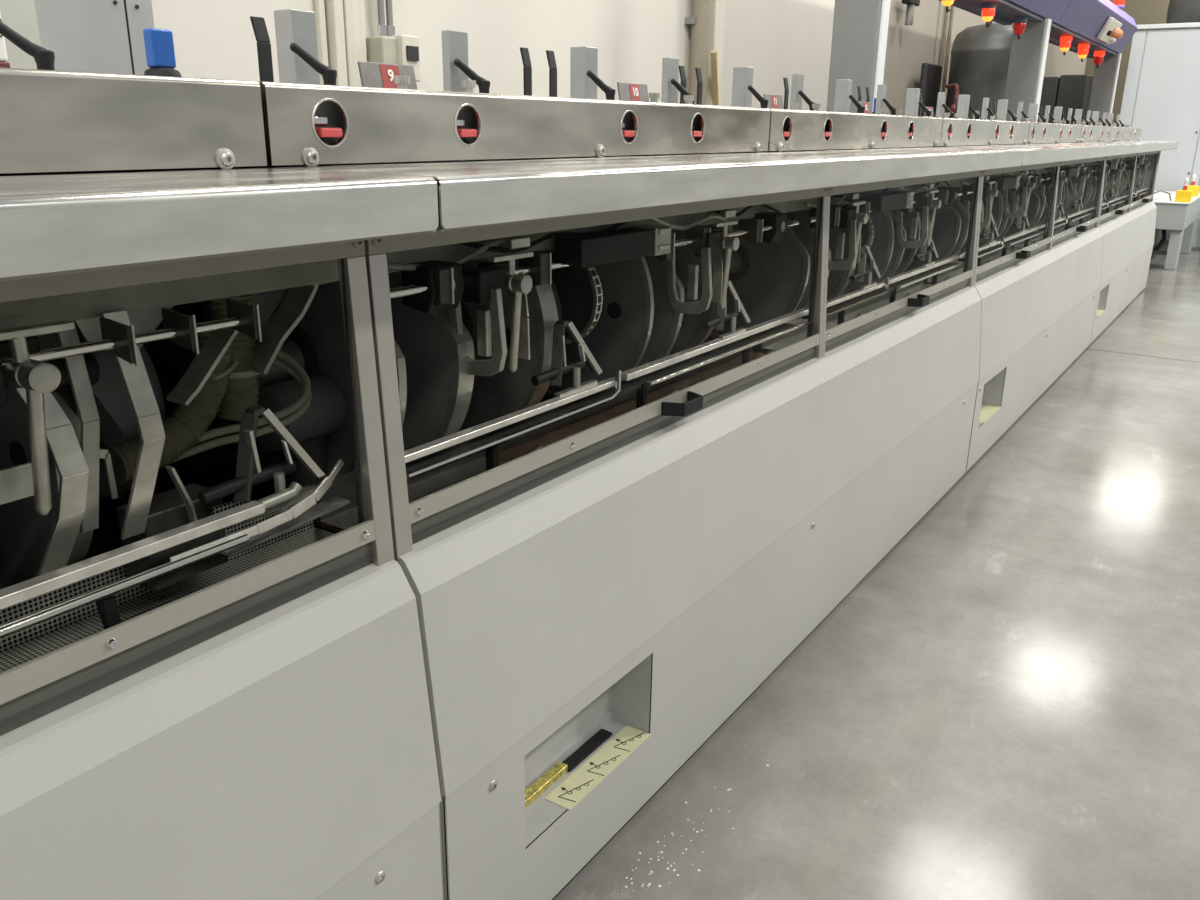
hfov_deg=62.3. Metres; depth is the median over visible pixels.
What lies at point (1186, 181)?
signal light
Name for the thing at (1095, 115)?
square post
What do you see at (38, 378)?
lever
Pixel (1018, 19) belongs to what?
socket
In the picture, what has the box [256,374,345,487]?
cylinder
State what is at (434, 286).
shaft
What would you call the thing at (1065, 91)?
tall cabinet
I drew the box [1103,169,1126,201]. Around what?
drum
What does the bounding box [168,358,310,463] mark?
cable
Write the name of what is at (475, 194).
countertop
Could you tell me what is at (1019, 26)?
beacon
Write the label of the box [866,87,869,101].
strap
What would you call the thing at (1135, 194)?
rail
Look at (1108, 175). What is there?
drum
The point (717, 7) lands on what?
trim
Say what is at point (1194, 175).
signal light
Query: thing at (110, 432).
strap
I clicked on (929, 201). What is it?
clamp
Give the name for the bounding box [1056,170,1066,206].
clamp
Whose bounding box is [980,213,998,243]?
triangle
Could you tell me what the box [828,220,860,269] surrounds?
yoke
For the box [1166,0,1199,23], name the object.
drum
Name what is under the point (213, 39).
wall
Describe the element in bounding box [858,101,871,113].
sign
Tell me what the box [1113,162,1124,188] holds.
clamp
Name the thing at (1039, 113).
lever
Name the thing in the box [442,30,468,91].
slim post
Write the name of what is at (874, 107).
stopper
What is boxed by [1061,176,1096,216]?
drum
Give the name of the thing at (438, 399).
drum
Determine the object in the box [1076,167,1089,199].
clamp
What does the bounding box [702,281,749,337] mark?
triangle
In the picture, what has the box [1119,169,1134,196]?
drum
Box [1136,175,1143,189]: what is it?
triangle
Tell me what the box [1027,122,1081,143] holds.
panel
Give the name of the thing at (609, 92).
lever
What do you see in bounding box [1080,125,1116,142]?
panel
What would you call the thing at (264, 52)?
strap
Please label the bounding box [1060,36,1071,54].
beacon
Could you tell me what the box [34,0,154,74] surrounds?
electrical cabinet
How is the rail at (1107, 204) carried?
attached to the chassis
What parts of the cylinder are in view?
valve stem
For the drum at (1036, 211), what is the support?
in the chassis
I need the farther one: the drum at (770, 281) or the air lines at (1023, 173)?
the air lines at (1023, 173)
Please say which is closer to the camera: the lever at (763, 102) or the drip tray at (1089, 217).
the lever at (763, 102)
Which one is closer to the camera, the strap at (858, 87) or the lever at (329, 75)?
the lever at (329, 75)
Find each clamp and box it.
[462,251,532,371]
[693,220,738,308]
[836,201,867,268]
[915,189,940,245]
[982,181,997,228]
[1018,175,1034,216]
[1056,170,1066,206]
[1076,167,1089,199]
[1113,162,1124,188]
[1140,158,1149,180]
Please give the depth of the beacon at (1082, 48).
9.93 m
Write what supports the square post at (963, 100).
on the chassis
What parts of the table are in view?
leg, rail, leg, leg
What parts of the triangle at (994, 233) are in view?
pivot rod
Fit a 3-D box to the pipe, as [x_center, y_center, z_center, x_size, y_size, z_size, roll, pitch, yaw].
[0.613,-3.214,5.860,0.125,5.200,0.140,12,21,32]
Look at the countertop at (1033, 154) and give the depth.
4.51 m
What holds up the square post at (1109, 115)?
on the chassis
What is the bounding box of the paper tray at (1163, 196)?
[1161,195,1175,198]
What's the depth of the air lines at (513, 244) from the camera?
1.67 m
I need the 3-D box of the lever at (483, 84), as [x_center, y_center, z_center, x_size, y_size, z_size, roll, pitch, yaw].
[-0.235,-0.676,1.824,0.067,0.080,0.023,-7,19,-22]
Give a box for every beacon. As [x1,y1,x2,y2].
[941,0,953,11]
[981,2,995,26]
[1013,16,1026,39]
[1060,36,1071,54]
[1078,44,1089,61]
[1093,51,1104,68]
[1113,0,1124,7]
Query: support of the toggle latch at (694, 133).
attached to the panel at (381, 124)
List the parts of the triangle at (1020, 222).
pivot rod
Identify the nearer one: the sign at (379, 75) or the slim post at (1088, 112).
the sign at (379, 75)
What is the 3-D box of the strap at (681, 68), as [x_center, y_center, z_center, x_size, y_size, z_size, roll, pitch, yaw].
[0.255,-1.117,3.090,0.014,0.148,0.033,12,21,32]
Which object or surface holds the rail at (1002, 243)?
attached to the chassis
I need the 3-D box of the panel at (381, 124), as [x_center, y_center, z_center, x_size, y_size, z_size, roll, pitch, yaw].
[-0.024,-0.630,1.948,0.074,0.110,1.576,12,21,32]
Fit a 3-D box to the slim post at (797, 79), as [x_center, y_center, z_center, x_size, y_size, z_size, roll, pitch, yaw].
[0.612,-1.100,3.085,0.026,0.127,0.060,12,21,32]
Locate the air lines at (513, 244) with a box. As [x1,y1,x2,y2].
[388,204,780,270]
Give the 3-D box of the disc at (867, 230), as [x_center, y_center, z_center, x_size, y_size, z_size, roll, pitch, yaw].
[0.796,-0.707,3.239,0.195,0.195,0.022,12,21,32]
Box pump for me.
[918,63,958,117]
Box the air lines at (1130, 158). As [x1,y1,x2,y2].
[1123,155,1145,160]
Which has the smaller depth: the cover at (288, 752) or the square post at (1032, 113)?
the cover at (288, 752)
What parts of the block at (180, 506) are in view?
plate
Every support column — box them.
[826,0,890,112]
[1004,18,1051,121]
[1088,53,1121,141]
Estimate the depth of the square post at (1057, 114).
6.57 m
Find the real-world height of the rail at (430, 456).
0.124 m
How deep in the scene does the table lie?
10.37 m
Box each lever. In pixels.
[0,21,54,69]
[0,320,74,514]
[290,43,336,84]
[454,59,489,92]
[587,70,615,99]
[671,79,694,103]
[748,85,768,107]
[798,90,815,110]
[849,95,864,112]
[883,98,895,114]
[918,101,931,116]
[942,104,953,117]
[969,106,979,118]
[987,108,996,119]
[1008,110,1016,120]
[1038,112,1045,122]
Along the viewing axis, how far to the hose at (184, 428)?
1.30 m
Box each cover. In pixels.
[0,560,443,899]
[394,286,980,899]
[966,227,1102,471]
[1090,202,1156,343]
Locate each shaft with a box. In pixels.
[1,298,261,368]
[390,212,798,313]
[806,186,961,230]
[961,174,1043,201]
[1041,166,1092,185]
[1090,161,1125,175]
[1123,157,1149,169]
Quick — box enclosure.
[1119,22,1199,248]
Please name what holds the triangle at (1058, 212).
on the rail at (1066, 219)
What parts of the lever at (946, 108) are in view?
lever arm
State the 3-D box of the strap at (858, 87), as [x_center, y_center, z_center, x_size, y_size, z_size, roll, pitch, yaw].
[1.132,-1.515,4.348,0.014,0.148,0.033,12,21,32]
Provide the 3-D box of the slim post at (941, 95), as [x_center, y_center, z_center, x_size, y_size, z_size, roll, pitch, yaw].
[1.489,-1.498,4.343,0.026,0.127,0.060,12,21,32]
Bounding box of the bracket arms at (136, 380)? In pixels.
[57,309,164,538]
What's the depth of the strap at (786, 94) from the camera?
3.71 m
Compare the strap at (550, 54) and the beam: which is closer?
the strap at (550, 54)
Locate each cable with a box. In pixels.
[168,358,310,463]
[199,350,310,442]
[1154,190,1171,200]
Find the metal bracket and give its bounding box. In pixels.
[198,405,324,521]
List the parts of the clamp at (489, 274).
stem, push rod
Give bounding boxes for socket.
[981,2,995,8]
[1013,16,1026,22]
[1060,36,1071,41]
[1078,44,1089,48]
[1094,51,1104,55]
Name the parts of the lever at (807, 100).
lever arm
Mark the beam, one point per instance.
(1083, 20)
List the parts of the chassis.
panel, rail, glass guard, diagonal bracket, knurled knob, knurled knob, plate, rail, glass guard, knurled knob, handle, knurled knob, knurled knob, knurled knob, knurled knob, knurled knob, glass guard, rail, handle, glass guard, rail, handle, glass guard, handle, rail, glass guard, handle, rail, plate, glass guard, rail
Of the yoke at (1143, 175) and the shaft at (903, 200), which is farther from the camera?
the yoke at (1143, 175)
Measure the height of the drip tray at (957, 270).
0.070 m
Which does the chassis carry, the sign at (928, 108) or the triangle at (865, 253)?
the sign at (928, 108)
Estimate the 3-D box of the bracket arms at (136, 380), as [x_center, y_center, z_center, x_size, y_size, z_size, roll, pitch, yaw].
[-0.551,-0.034,1.125,0.102,0.285,0.024,-7,20,-23]
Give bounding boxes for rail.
[0,459,349,637]
[404,309,810,479]
[802,253,965,324]
[957,225,1046,266]
[1037,208,1094,233]
[1086,196,1127,214]
[1120,188,1149,204]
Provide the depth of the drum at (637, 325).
2.18 m
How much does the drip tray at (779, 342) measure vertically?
0.070 m
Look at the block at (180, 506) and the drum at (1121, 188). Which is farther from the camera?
the drum at (1121, 188)
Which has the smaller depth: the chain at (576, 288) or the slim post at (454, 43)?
the slim post at (454, 43)
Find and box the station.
[1096,16,1122,43]
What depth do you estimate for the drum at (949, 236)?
4.07 m
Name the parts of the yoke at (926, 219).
bent blade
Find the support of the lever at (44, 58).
on the chassis
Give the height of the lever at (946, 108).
0.080 m
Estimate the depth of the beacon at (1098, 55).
10.74 m
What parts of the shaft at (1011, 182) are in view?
clamp plate, shaft rod, clamp plate, clamp plate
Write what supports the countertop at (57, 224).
on the chassis
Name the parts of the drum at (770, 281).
hub plate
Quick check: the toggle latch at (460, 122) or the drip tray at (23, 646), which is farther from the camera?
the toggle latch at (460, 122)
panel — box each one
[0,68,266,173]
[257,81,769,166]
[768,108,942,151]
[940,117,1029,146]
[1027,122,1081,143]
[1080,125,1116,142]
[1115,127,1141,140]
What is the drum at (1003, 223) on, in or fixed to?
in the chassis
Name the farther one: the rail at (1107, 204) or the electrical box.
the rail at (1107, 204)
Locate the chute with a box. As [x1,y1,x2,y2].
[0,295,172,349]
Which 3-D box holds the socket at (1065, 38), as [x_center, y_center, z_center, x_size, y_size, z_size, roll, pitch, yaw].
[4.307,-3.796,9.172,0.103,0.041,0.103,12,21,32]
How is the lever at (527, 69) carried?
on the chassis
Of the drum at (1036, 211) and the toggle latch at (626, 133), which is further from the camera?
the drum at (1036, 211)
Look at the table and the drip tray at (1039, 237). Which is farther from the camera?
the table
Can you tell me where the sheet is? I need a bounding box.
[0,0,40,68]
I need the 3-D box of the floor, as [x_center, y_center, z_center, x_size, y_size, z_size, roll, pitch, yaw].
[7.359,-0.427,6.069,12.250,0.060,30.000,12,21,32]
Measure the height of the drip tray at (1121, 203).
0.070 m
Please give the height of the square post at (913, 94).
0.130 m
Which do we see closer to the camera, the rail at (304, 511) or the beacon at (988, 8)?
the rail at (304, 511)
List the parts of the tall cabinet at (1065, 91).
cabinet door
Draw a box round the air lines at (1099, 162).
[1090,158,1121,165]
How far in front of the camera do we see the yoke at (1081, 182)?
5.92 m
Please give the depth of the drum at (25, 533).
1.21 m
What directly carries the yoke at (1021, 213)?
attached to the shaft at (1011, 182)
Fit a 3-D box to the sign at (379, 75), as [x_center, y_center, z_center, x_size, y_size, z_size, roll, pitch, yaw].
[-0.359,-0.626,1.693,0.015,0.063,0.129,12,21,32]
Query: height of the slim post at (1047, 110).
0.127 m
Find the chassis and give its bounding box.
[0,75,1160,899]
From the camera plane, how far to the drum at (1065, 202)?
5.98 m
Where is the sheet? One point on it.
(20, 16)
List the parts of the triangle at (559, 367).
pivot rod, arm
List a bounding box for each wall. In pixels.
[151,0,1086,117]
[1084,0,1169,141]
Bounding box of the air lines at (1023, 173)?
[961,169,1036,185]
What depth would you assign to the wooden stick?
6.22 m
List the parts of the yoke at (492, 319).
yoke plate, bent blade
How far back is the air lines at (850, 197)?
2.95 m
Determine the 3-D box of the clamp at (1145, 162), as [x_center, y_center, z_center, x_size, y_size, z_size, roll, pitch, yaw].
[4.642,-2.397,8.484,0.075,0.190,0.137,12,21,32]
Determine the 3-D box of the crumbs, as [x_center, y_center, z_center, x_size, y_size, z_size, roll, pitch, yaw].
[0.145,0.793,1.928,0.150,0.001,0.760,12,21,32]
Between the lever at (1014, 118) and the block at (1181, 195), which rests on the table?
the block at (1181, 195)
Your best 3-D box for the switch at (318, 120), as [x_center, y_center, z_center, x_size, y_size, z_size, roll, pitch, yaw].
[-0.394,-0.461,1.400,0.040,0.060,0.060,12,21,32]
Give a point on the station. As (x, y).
(1110, 31)
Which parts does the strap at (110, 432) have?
arm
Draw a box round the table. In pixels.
[1151,191,1199,269]
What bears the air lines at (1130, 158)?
attached to the chassis
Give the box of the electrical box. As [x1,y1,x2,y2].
[366,35,419,81]
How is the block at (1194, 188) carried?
on the table
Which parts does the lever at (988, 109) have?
lever arm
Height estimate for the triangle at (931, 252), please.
0.134 m
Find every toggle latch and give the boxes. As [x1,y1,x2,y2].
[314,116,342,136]
[456,119,476,136]
[622,122,634,136]
[692,124,701,136]
[783,132,789,136]
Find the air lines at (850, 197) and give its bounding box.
[804,181,950,207]
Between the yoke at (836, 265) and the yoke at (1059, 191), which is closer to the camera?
the yoke at (836, 265)
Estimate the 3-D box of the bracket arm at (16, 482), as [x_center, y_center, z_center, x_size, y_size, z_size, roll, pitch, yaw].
[-0.626,0.043,1.022,0.036,0.230,0.188,12,21,32]
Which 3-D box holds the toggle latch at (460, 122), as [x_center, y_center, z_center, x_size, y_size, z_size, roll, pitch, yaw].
[-0.231,-0.535,1.633,0.040,0.060,0.060,12,21,32]
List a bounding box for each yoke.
[449,271,529,375]
[666,247,722,313]
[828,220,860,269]
[897,206,930,247]
[964,194,991,228]
[1003,187,1027,217]
[1041,180,1062,206]
[1064,176,1083,200]
[1088,172,1105,193]
[1106,169,1120,188]
[1122,168,1135,184]
[1135,164,1146,180]
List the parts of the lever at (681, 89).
lever arm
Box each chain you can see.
[536,248,602,343]
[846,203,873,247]
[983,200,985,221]
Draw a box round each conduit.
[377,0,394,36]
[939,5,954,91]
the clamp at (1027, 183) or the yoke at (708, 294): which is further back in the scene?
the clamp at (1027, 183)
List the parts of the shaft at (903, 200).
clamp plate, clamp plate, clamp plate, clamp plate, clamp plate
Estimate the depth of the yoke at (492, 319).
1.59 m
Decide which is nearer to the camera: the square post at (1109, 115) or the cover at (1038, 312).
the cover at (1038, 312)
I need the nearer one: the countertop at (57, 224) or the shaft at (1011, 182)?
the countertop at (57, 224)
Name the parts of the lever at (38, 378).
stem, push rod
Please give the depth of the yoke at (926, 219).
3.40 m
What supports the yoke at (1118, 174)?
attached to the shaft at (1112, 165)
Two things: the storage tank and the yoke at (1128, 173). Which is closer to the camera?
the yoke at (1128, 173)
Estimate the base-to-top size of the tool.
0.230 m
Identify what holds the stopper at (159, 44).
on the chassis
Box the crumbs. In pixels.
[625,765,768,890]
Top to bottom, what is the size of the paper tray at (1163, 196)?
0.025 m
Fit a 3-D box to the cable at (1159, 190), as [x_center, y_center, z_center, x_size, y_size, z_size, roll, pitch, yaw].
[5.768,-2.627,10.253,0.257,0.123,0.048,9,20,23]
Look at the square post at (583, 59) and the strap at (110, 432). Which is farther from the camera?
the square post at (583, 59)
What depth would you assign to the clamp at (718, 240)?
2.17 m
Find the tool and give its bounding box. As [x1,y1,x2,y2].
[901,0,919,24]
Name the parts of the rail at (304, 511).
blade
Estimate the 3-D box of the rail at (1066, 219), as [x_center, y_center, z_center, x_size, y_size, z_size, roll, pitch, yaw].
[2.752,-1.330,5.825,0.066,0.124,1.584,12,21,32]
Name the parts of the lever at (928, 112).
lever arm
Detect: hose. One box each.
[103,321,237,483]
[210,294,259,420]
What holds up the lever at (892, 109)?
on the chassis
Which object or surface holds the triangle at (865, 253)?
on the rail at (838, 305)
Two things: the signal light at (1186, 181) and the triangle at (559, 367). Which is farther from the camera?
the signal light at (1186, 181)
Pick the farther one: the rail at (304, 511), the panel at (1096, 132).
the panel at (1096, 132)
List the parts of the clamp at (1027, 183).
push rod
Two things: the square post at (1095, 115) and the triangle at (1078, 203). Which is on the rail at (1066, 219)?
the triangle at (1078, 203)
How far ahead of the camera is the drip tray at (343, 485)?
1.88 m
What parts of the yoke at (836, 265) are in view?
bent blade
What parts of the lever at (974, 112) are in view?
lever arm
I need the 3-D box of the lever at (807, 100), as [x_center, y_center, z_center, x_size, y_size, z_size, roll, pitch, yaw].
[0.642,-1.074,3.083,0.067,0.080,0.023,-7,19,-22]
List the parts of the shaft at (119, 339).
flag plate, flag plate, flag plate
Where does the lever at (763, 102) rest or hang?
on the chassis
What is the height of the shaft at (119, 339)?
0.048 m
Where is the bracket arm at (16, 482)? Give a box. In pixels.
[0,388,88,576]
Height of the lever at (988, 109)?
0.080 m
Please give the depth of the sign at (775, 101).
2.95 m
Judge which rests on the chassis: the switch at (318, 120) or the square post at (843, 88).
the square post at (843, 88)
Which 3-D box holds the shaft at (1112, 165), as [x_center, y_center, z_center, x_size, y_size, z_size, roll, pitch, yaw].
[3.591,-1.990,6.989,0.086,0.083,1.504,12,21,32]
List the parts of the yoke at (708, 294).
bent blade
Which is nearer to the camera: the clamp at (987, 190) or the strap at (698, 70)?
the strap at (698, 70)
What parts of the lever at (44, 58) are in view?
lever arm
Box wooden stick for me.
[711,50,718,105]
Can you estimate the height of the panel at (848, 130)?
0.110 m
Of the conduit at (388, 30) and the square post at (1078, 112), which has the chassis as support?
the square post at (1078, 112)
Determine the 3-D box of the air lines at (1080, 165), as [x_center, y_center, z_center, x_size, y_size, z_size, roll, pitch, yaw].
[2.694,-1.614,5.741,0.055,0.094,1.392,12,21,32]
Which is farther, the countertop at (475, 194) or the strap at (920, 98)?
the strap at (920, 98)
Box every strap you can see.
[45,353,123,498]
[250,16,273,81]
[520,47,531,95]
[546,50,556,96]
[679,65,686,103]
[695,67,702,104]
[783,78,788,108]
[857,86,861,112]
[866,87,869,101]
[918,93,921,115]
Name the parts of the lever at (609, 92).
lever arm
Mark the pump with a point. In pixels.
(930, 77)
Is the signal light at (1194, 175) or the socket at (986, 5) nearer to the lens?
the socket at (986, 5)
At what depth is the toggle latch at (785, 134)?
2.65 m
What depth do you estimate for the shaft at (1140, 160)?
8.02 m
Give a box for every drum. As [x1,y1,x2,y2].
[0,325,165,589]
[206,251,561,486]
[535,225,722,398]
[707,204,855,338]
[841,205,920,295]
[903,186,983,272]
[979,183,1014,246]
[1003,177,1050,236]
[1041,178,1072,224]
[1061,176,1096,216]
[1088,174,1109,207]
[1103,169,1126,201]
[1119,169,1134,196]
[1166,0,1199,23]
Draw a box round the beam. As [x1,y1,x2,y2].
[939,0,1136,57]
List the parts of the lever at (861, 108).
lever arm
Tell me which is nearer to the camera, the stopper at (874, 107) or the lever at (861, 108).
the lever at (861, 108)
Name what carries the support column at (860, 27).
on the floor
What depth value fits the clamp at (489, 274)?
1.57 m
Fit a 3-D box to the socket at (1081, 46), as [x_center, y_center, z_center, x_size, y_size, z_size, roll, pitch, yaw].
[4.849,-4.041,9.950,0.107,0.042,0.107,12,21,32]
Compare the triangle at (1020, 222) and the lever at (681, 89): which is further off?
the triangle at (1020, 222)
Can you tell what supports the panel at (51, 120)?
on the chassis
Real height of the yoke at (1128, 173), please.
0.158 m
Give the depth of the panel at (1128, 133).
8.15 m
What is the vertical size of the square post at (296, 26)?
0.130 m
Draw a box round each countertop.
[0,168,438,280]
[278,147,1022,231]
[955,143,1131,165]
[1083,141,1178,153]
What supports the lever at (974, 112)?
on the chassis
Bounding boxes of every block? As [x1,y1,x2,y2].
[117,466,243,590]
[1175,190,1192,201]
[1187,185,1199,196]
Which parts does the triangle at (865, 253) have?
pivot rod, arm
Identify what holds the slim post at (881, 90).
on the chassis
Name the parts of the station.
knob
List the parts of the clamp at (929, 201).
push rod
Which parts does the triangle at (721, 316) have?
pivot rod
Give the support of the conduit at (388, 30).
attached to the wall at (213, 39)
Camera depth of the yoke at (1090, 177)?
6.62 m
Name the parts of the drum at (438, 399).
hub plate, hub plate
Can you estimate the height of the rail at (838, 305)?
0.124 m
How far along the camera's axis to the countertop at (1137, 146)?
7.16 m
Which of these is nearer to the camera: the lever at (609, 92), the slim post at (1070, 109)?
the lever at (609, 92)
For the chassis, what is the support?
on the floor
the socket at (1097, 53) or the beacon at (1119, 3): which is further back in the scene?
the socket at (1097, 53)
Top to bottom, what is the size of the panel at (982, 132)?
0.110 m
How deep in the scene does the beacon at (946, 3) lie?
6.05 m
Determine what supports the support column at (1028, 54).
on the floor
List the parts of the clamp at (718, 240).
stem, push rod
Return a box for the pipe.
[685,0,709,104]
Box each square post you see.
[274,9,319,83]
[570,46,597,98]
[731,67,753,106]
[834,79,851,112]
[904,88,919,115]
[957,95,969,118]
[996,100,1007,120]
[1028,104,1037,121]
[1052,107,1062,123]
[1073,109,1082,124]
[1091,111,1098,124]
[1106,113,1113,125]
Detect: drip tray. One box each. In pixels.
[0,485,334,672]
[316,346,764,531]
[760,280,930,350]
[926,245,1018,282]
[1013,224,1071,247]
[1069,210,1104,226]
[1103,201,1126,211]
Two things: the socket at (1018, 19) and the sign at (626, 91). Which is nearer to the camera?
the sign at (626, 91)
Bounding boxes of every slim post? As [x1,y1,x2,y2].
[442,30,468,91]
[661,58,678,102]
[790,74,803,109]
[875,85,886,113]
[936,92,945,116]
[981,98,988,119]
[1016,102,1022,121]
[1044,105,1050,122]
[1067,108,1072,123]
[1086,111,1090,121]
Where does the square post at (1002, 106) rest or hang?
on the chassis
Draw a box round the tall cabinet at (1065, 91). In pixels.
[1037,75,1092,142]
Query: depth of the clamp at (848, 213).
2.83 m
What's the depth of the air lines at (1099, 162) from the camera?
6.90 m
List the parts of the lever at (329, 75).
lever arm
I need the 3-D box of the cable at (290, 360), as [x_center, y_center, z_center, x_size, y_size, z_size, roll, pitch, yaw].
[-0.533,-0.082,1.404,0.142,0.108,0.245,12,21,32]
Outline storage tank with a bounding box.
[944,21,1013,119]
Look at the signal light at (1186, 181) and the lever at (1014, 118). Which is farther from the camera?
the signal light at (1186, 181)
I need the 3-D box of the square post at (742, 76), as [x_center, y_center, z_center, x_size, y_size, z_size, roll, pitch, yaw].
[0.403,-1.016,2.815,0.050,0.130,0.056,12,21,32]
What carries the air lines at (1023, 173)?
attached to the chassis
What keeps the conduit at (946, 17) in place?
attached to the wall at (213, 39)
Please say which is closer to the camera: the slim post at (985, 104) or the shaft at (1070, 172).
the slim post at (985, 104)
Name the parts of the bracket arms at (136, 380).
blade, arm blade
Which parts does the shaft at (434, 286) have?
clamp plate, clamp plate, clamp plate, clamp plate, clamp plate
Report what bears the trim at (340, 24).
attached to the wall at (213, 39)
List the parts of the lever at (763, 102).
lever arm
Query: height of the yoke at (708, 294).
0.158 m
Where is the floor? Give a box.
[554,247,1199,899]
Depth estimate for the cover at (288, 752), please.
1.18 m
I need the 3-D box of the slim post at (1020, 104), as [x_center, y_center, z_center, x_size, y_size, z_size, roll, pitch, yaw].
[2.366,-1.895,5.601,0.026,0.127,0.060,12,21,32]
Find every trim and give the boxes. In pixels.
[314,0,366,86]
[706,0,725,105]
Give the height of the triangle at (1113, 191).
0.134 m
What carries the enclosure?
on the floor
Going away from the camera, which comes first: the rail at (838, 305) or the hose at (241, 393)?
the hose at (241, 393)
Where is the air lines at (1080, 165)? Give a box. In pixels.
[1041,162,1087,173]
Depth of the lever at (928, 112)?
4.03 m
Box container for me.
[0,14,9,67]
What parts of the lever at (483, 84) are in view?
lever arm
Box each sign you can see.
[358,61,416,89]
[617,82,648,101]
[764,94,783,108]
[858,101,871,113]
[924,107,933,116]
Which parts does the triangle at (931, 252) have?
pivot rod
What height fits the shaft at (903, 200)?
0.083 m
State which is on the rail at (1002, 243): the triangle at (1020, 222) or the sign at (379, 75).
the triangle at (1020, 222)
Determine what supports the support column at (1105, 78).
on the floor
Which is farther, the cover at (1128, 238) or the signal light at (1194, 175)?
the signal light at (1194, 175)
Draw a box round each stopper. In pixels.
[143,28,181,76]
[872,98,875,113]
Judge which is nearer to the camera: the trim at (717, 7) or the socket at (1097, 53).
the trim at (717, 7)
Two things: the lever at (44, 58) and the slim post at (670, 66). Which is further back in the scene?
the slim post at (670, 66)
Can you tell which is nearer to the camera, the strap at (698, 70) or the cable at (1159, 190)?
the strap at (698, 70)
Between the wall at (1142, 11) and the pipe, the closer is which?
the pipe
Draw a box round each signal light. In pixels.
[1183,178,1188,189]
[1191,174,1195,184]
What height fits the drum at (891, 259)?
0.465 m
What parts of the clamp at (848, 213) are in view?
stem, push rod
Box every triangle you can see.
[531,319,602,396]
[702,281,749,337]
[849,244,880,288]
[913,229,938,265]
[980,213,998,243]
[1013,205,1029,231]
[1055,202,1064,219]
[1071,191,1082,211]
[1109,181,1118,198]
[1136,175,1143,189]

